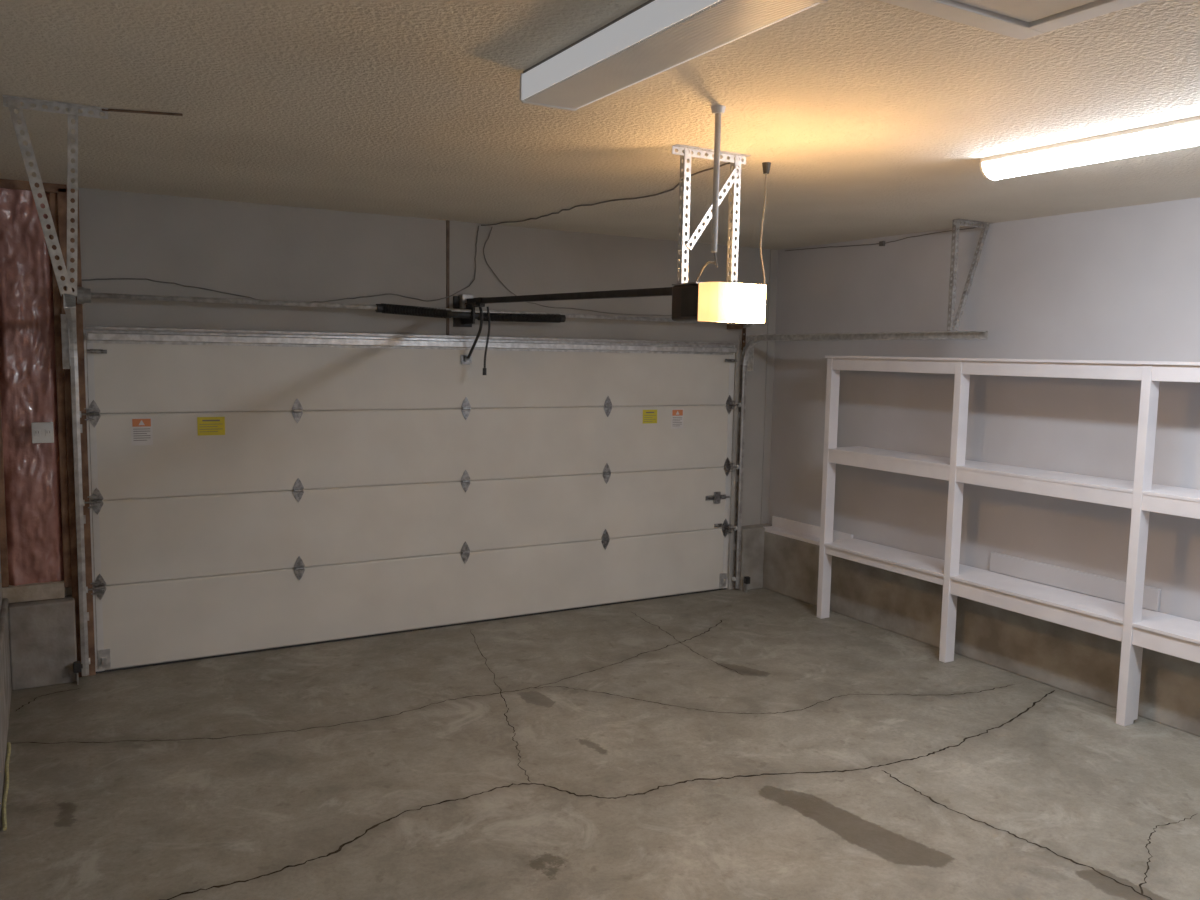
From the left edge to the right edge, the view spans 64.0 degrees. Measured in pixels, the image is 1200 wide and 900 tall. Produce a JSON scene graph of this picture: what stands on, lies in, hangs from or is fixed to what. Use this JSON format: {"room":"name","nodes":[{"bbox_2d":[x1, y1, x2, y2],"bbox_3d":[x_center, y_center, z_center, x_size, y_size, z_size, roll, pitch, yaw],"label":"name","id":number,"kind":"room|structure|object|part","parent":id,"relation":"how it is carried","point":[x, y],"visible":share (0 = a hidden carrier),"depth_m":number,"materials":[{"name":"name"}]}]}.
{"room":"garage","nodes":[
{"label":"garage","id":0,"kind":"room"},
{"bbox_2d":[0,561,1,610],"bbox_3d":[-1.743,0.287,2.413,0.120,2.950,7.350,-2,7,-30],"label":"wall","id":1,"kind":"structure","parent":0,"point":[0,561],"depth_m":5.54,"materials":[{"name":"paint"}]},
{"bbox_2d":[0,598,11,815],"bbox_3d":[-1.700,1.483,2.572,0.030,0.540,7.350,-2,7,-30],"label":"baseboard","id":2,"kind":"structure","parent":1,"relation":"attached to","point":[5,664],"depth_m":4.91,"materials":[{"name":"grey concrete"}]},
{"bbox_2d":[64,188,777,595],"bbox_3d":[-1.032,-0.178,7.112,6.070,2.950,0.120,-2,7,-30],"label":"wall","id":3,"kind":"structure","parent":0,"point":[254,250],"depth_m":6.65,"materials":[{"name":"paint"}]},
{"bbox_2d":[0,188,63,585],"bbox_3d":[-3.344,-0.346,5.627,0.285,2.300,0.061,-2,7,-30],"label":"insulation batt","id":4,"kind":"object","parent":3,"relation":"attached to","point":[28,388],"visible":0.95,"depth_m":5.63,"materials":[{"name":"pink plastic"}]},
{"bbox_2d":[31,422,53,442],"bbox_3d":[-3.254,-0.102,5.612,0.110,0.120,0.048,-2,7,-30],"label":"electrical outlet","id":5,"kind":"object","parent":4,"relation":"attached to","point":[42,432],"visible":1,"depth_m":5.60,"materials":[{"name":"plastic"}]},
{"bbox_2d":[34,429,40,435],"bbox_3d":[-3.268,-0.099,5.580,0.032,0.040,0.004,-2,7,-30],"label":"receptacle","id":6,"kind":"object","parent":5,"relation":"attached to","point":[37,432],"depth_m":5.58,"materials":[{"name":"white plastic"}]},
{"bbox_2d":[45,429,51,435],"bbox_3d":[-3.219,-0.101,5.608,0.032,0.040,0.004,-2,7,-30],"label":"receptacle","id":7,"kind":"object","parent":5,"relation":"attached to","point":[48,432],"depth_m":5.61,"materials":[{"name":"white plastic"}]},
{"bbox_2d":[0,179,66,587],"bbox_3d":[-3.324,-0.373,5.644,0.410,2.350,0.080,-2,7,-30],"label":"trim","id":8,"kind":"structure","parent":3,"relation":"attached to","point":[4,183],"depth_m":5.58,"materials":[{"name":"brown wood"}]},
{"bbox_2d":[2,580,64,602],"bbox_3d":[-3.382,0.845,5.741,0.320,0.095,0.090,-2,7,-30],"label":"trim","id":9,"kind":"structure","parent":3,"relation":"attached to","point":[46,590],"depth_m":5.71,"materials":[{"name":"brown wood"}]},
{"bbox_2d":[8,595,76,689],"bbox_3d":[-3.333,1.149,5.757,0.340,0.500,0.170,-2,7,-30],"label":"concrete foundation","id":10,"kind":"object","parent":3,"relation":"attached to","point":[42,633],"depth_m":5.68,"materials":[{"name":"grey concrete"}]},
{"bbox_2d":[49,188,95,676],"bbox_3d":[-3.165,-0.071,5.770,0.150,2.930,0.080,-2,7,-30],"label":"trim","id":11,"kind":"structure","parent":3,"relation":"attached to","point":[57,201],"depth_m":5.74,"materials":[{"name":"brown wood"}]},
{"bbox_2d":[82,226,478,302],"bbox_3d":[-1.988,-1.272,6.354,2.555,0.617,0.017,-2,7,-30],"label":"wire","id":12,"kind":"object","parent":3,"relation":"attached to","point":[478,226],"visible":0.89,"depth_m":6.43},
{"bbox_2d":[80,315,741,672],"bbox_3d":[-0.980,0.207,7.038,4.970,2.200,0.122,-2,7,-30],"label":"garage door","id":13,"kind":"structure","parent":3,"relation":"in","point":[218,529],"depth_m":6.74,"materials":[{"name":"paint"}]},
{"bbox_2d":[133,429,150,440],"bbox_3d":[-2.834,-0.095,5.946,0.096,0.074,0.001,-2,7,-30],"label":"print","id":14,"kind":"object","parent":13,"relation":"attached to","point":[138,434],"depth_m":5.95},
{"bbox_2d":[199,420,219,431],"bbox_3d":[-2.485,-0.155,6.141,0.139,0.078,0.001,-2,7,-30],"label":"print","id":15,"kind":"object","parent":13,"relation":"attached to","point":[204,425],"depth_m":6.14},
{"bbox_3d":[-0.985,-0.563,6.994,4.880,0.519,0.045,-2,7,-30],"label":"door","id":16,"kind":"part","parent":13,"relation":"part of","materials":[{"name":"paint"}]},
{"bbox_3d":[-0.995,-0.038,7.047,4.880,0.530,0.045,-2,7,-30],"label":"door","id":17,"kind":"part","parent":13,"relation":"part of","materials":[{"name":"paint"}]},
{"bbox_3d":[-1.005,0.492,7.101,4.880,0.530,0.045,-2,7,-30],"label":"door","id":18,"kind":"part","parent":13,"relation":"part of","materials":[{"name":"paint"}]},
{"bbox_3d":[-1.014,1.022,7.155,4.880,0.530,0.045,-2,7,-30],"label":"door","id":19,"kind":"part","parent":13,"relation":"part of","materials":[{"name":"paint"}]},
{"bbox_2d":[459,282,765,374],"bbox_3d":[-0.192,-0.681,5.586,0.310,0.570,3.238,-2,7,-30],"label":"garage door opener","id":20,"kind":"object","parent":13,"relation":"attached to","point":[716,302],"visible":0.98,"depth_m":4.25,"materials":[{"name":"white plastic"}]},
{"bbox_3d":[-0.885,-0.841,6.812,0.034,0.392,0.228,-2,7,-30],"label":"door arm","id":21,"kind":"part","parent":20,"relation":"part of","materials":[{"name":"black metal"}]},
{"bbox_3d":[-0.798,-0.767,6.761,0.053,0.481,0.028,-1,6,-23],"label":"release cord","id":22,"kind":"part","parent":20,"relation":"part of","materials":[{"name":"black fabric"}]},
{"bbox_3d":[-0.236,-0.903,5.668,0.040,0.090,2.881,-2,7,-30],"label":"rail","id":23,"kind":"part","parent":20,"relation":"part of","materials":[{"name":"black metal"}]},
{"bbox_3d":[0.507,-0.748,4.369,0.308,0.006,0.190,-2,7,-30],"label":"plate","id":24,"kind":"part","parent":20,"relation":"part of","materials":[{"name":"metal"}]},
{"bbox_3d":[0.399,-0.656,4.258,0.007,0.130,0.130,-2,7,-30],"label":"vent panel","id":25,"kind":"part","parent":20,"relation":"part of","materials":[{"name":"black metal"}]},
{"bbox_2d":[644,412,653,421],"bbox_3d":[0.406,-0.271,7.805,0.114,0.078,0.001,-2,7,-30],"label":"sticker","id":26,"kind":"object","parent":13,"relation":"attached to","point":[648,416],"depth_m":7.80,"materials":[{"name":"yellow paper"}]},
{"bbox_2d":[75,287,751,328],"bbox_3d":[-0.942,-0.992,6.874,4.995,0.220,0.218,-2,7,-30],"label":"shaft","id":27,"kind":"object","parent":3,"relation":"attached to","point":[466,317],"visible":0.94,"depth_m":6.67,"materials":[{"name":"metal"}]},
{"bbox_3d":[1.133,-1.075,8.067,0.005,0.120,0.215,-2,7,-30],"label":"plate","id":28,"kind":"part","parent":27,"relation":"part of","materials":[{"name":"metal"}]},
{"bbox_2d":[446,220,449,334],"bbox_3d":[-1.090,-1.192,6.888,0.020,0.890,0.010,-2,7,-30],"label":"trim","id":29,"kind":"structure","parent":3,"relation":"attached to","point":[447,221],"depth_m":6.87,"materials":[{"name":"black metal"}]},
{"bbox_2d":[483,228,671,315],"bbox_3d":[0.108,-1.367,7.554,2.214,0.598,0.018,-2,7,-30],"label":"wire","id":30,"kind":"object","parent":3,"relation":"attached to","point":[491,228],"visible":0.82,"depth_m":7.30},
{"bbox_2d":[727,350,741,589],"bbox_3d":[1.149,0.178,8.307,0.065,2.080,0.070,-2,7,-30],"label":"trim","id":31,"kind":"structure","parent":3,"relation":"attached to","point":[737,357],"depth_m":8.27,"materials":[{"name":"paint"}]},
{"bbox_2d":[734,523,771,590],"bbox_3d":[1.365,0.939,8.471,0.400,0.540,0.150,-2,7,-30],"label":"concrete foundation","id":32,"kind":"object","parent":3,"relation":"attached to","point":[752,536],"depth_m":8.37,"materials":[{"name":"concrete"}]},
{"bbox_2d":[760,249,771,523],"bbox_3d":[1.460,-0.539,8.440,0.013,2.410,0.012,-2,7,-30],"label":"trim","id":33,"kind":"structure","parent":3,"relation":"attached to","point":[770,270],"depth_m":8.44,"materials":[{"name":"paint"}]},
{"bbox_2d":[0,588,1199,899],"bbox_3d":[0.807,1.650,4.045,6.070,0.001,7.590,-2,7,-30],"label":"floor","id":34,"kind":"structure","parent":0,"point":[732,744],"depth_m":4.67,"materials":[{"name":"concrete"}]},
{"bbox_2d":[2,742,10,830],"bbox_3d":[-2.743,1.536,4.441,0.024,0.016,1.001,-2,7,-30],"label":"rope","id":35,"kind":"object","parent":34,"relation":"on","point":[4,818],"visible":1,"depth_m":4.37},
{"bbox_2d":[73,661,82,684],"bbox_3d":[-3.125,1.333,5.756,0.048,0.140,0.065,-2,7,-30],"label":"sensor","id":36,"kind":"object","parent":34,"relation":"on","point":[77,665],"visible":1,"depth_m":5.73,"materials":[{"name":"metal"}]},
{"bbox_2d":[743,576,749,592],"bbox_3d":[1.255,1.158,8.278,0.048,0.140,0.065,-2,7,-30],"label":"sensor","id":37,"kind":"object","parent":34,"relation":"on","point":[746,580],"visible":1,"depth_m":8.27,"materials":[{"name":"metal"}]},
{"bbox_2d":[817,356,1199,725],"bbox_3d":[2.804,0.469,5.931,0.401,2.043,3.734,-2,7,-30],"label":"shelving unit","id":38,"kind":"object","parent":34,"relation":"on","point":[1137,627],"visible":1,"depth_m":5.96,"materials":[{"name":"white paint"}]},
{"bbox_3d":[1.767,0.305,7.436,0.088,2.025,0.052,-2,7,-30],"label":"post","id":39,"kind":"part","parent":38,"relation":"part of","materials":[{"name":"white paint"}]},
{"bbox_3d":[2.364,0.421,6.407,0.088,2.025,0.052,-2,7,-30],"label":"post","id":40,"kind":"part","parent":38,"relation":"part of","materials":[{"name":"white paint"}]},
{"bbox_3d":[2.986,0.542,5.335,0.088,2.025,0.052,-2,7,-30],"label":"post","id":41,"kind":"part","parent":38,"relation":"part of","materials":[{"name":"white paint"}]},
{"bbox_2d":[0,0,1199,249],"bbox_3d":[0.862,-1.333,3.742,6.070,0.100,7.590,-2,7,-30],"label":"ceiling","id":42,"kind":"structure","parent":0,"point":[870,118],"depth_m":3.67,"materials":[{"name":"white paint"}]},
{"bbox_2d":[3,95,182,296],"bbox_3d":[-1.968,-0.972,3.771,0.612,0.746,0.169,-2,7,-30],"label":"hanger","id":43,"kind":"object","parent":42,"relation":"hanging from","point":[72,112],"visible":0.98,"depth_m":3.68,"materials":[{"name":"metal"}]},
{"bbox_2d":[61,293,88,675],"bbox_3d":[-2.560,0.352,4.734,0.090,2.280,2.451,-2,7,-29],"label":"door track","id":44,"kind":"object","parent":43,"relation":"hanging from","point":[68,320],"visible":0.99,"depth_m":5.71,"materials":[{"name":"metal"}]},
{"bbox_3d":[-2.478,-0.653,4.503,0.039,0.065,2.167,-2,7,-28],"label":"horizontal rail","id":45,"kind":"part","parent":44,"relation":"part of","materials":[{"name":"metal"}]},
{"bbox_3d":[-3.056,-0.664,5.571,0.042,0.260,0.260,-2,7,-28],"label":"curved rail","id":46,"kind":"part","parent":44,"relation":"part of","materials":[{"name":"metal"}]},
{"bbox_3d":[-3.125,0.412,5.772,0.039,1.930,0.054,-2,7,-30],"label":"vertical rail","id":47,"kind":"part","parent":44,"relation":"part of","materials":[{"name":"metal"}]},
{"bbox_3d":[-1.802,-1.331,3.788,0.294,0.008,0.012,0,6,-12],"label":"ceiling rod","id":48,"kind":"part","parent":43,"relation":"part of","materials":[{"name":"metal"}]},
{"bbox_2d":[481,162,729,225],"bbox_3d":[0.008,-1.495,5.775,0.272,0.025,2.932,-2,7,-31],"label":"wire","id":49,"kind":"object","parent":42,"relation":"attached to","point":[704,170],"visible":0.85,"depth_m":5.78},
{"bbox_2d":[519,0,827,110],"bbox_3d":[0.133,-1.138,2.685,0.214,0.102,1.220,-2,7,-30],"label":"ceiling light","id":50,"kind":"object","parent":42,"relation":"attached to","point":[655,37],"visible":1,"depth_m":2.62,"materials":[{"name":"white metal"}]},
{"bbox_2d":[696,105,725,281],"bbox_3d":[0.446,-1.010,3.912,0.055,0.594,0.687,1,6,2],"label":"conduit pipe","id":51,"kind":"object","parent":42,"relation":"attached to","point":[717,110],"visible":1,"depth_m":3.59,"materials":[{"name":"white metal"}]},
{"bbox_2d":[672,144,750,283],"bbox_3d":[0.492,-1.053,4.364,0.410,0.598,0.064,-2,7,-30],"label":"hanger","id":52,"kind":"object","parent":42,"relation":"hanging from","point":[735,161],"visible":0.98,"depth_m":4.34,"materials":[{"name":"metal"}]},
{"bbox_2d":[760,162,770,284],"bbox_3d":[0.752,-1.018,4.497,0.056,0.684,0.306,3,6,19],"label":"power cord","id":53,"kind":"object","parent":42,"relation":"hanging from","point":[765,165],"visible":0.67,"depth_m":4.58,"materials":[{"name":"beige plastic"}]},
{"bbox_3d":[0.752,-0.997,4.488,0.048,0.645,0.288,3,6,22],"label":"cord","id":54,"kind":"part","parent":53,"relation":"part of","materials":[{"name":"white plastic"}]},
{"bbox_2d":[947,219,992,330],"bbox_3d":[2.466,-1.157,6.416,0.357,0.736,0.082,-2,7,-30],"label":"hanger","id":55,"kind":"object","parent":42,"relation":"hanging from","point":[956,222],"visible":1,"depth_m":6.36,"materials":[{"name":"metal"}]},
{"bbox_2d":[733,328,987,588],"bbox_3d":[1.804,0.177,7.246,0.078,2.280,2.450,-2,7,-30],"label":"door track","id":56,"kind":"object","parent":55,"relation":"hanging from","point":[748,342],"visible":0.99,"depth_m":8.09,"materials":[{"name":"metal"}]},
{"bbox_3d":[1.199,0.239,8.261,0.039,1.930,0.054,-2,7,-30],"label":"vertical rail","id":57,"kind":"part","parent":56,"relation":"part of","materials":[{"name":"metal"}]},
{"bbox_3d":[1.272,-0.838,8.063,0.043,0.260,0.260,-2,7,-30],"label":"curved rail","id":58,"kind":"part","parent":56,"relation":"part of","materials":[{"name":"metal"}]},
{"bbox_3d":[1.894,-0.829,7.020,0.039,0.065,2.166,-2,7,-31],"label":"horizontal rail","id":59,"kind":"part","parent":56,"relation":"part of","materials":[{"name":"metal"}]},
{"bbox_2d":[878,0,1149,39],"bbox_3d":[1.082,-1.111,2.181,0.700,0.021,0.800,-2,7,-30],"label":"attic hatch","id":60,"kind":"object","parent":42,"relation":"attached to","point":[1018,19],"visible":1,"depth_m":2.49,"materials":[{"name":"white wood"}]},
{"bbox_3d":[1.082,-1.115,2.181,0.534,0.010,0.634,-2,7,-30],"label":"hatch panel","id":61,"kind":"part","parent":60,"relation":"part of","materials":[{"name":"beige paint"}]},
{"bbox_2d":[979,116,1199,180],"bbox_3d":[2.416,-1.174,3.401,0.175,0.091,2.420,-2,7,-30],"label":"ceiling light","id":62,"kind":"object","parent":42,"relation":"attached to","point":[1182,133],"visible":1,"depth_m":3.93,"materials":[{"name":"translucent white plastic"}]},
{"bbox_2d":[768,197,1199,621],"bbox_3d":[3.411,0.080,5.380,0.120,2.950,7.350,-2,7,-30],"label":"wall","id":63,"kind":"structure","parent":0,"point":[1120,283],"depth_m":6.41,"materials":[{"name":"paint"}]},
{"bbox_2d":[764,516,852,545],"bbox_3d":[1.726,0.694,8.084,0.145,0.120,0.970,-2,7,-30],"label":"trim","id":64,"kind":"structure","parent":63,"relation":"attached to","point":[792,529],"depth_m":8.17,"materials":[{"name":"white paint"}]},
{"bbox_2d":[785,227,976,250],"bbox_3d":[2.087,-1.593,7.415,0.023,0.058,2.001,-2,7,-30],"label":"wire","id":65,"kind":"object","parent":63,"relation":"attached to","point":[881,243],"visible":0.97,"depth_m":7.30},
{"bbox_2d":[762,531,1199,736],"bbox_3d":[3.287,1.307,5.399,0.160,0.500,7.270,-2,7,-30],"label":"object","id":66,"kind":"structure","parent":63,"relation":"attached to","point":[1072,660],"depth_m":6.38,"materials":[{"name":"concrete"}]}
]}

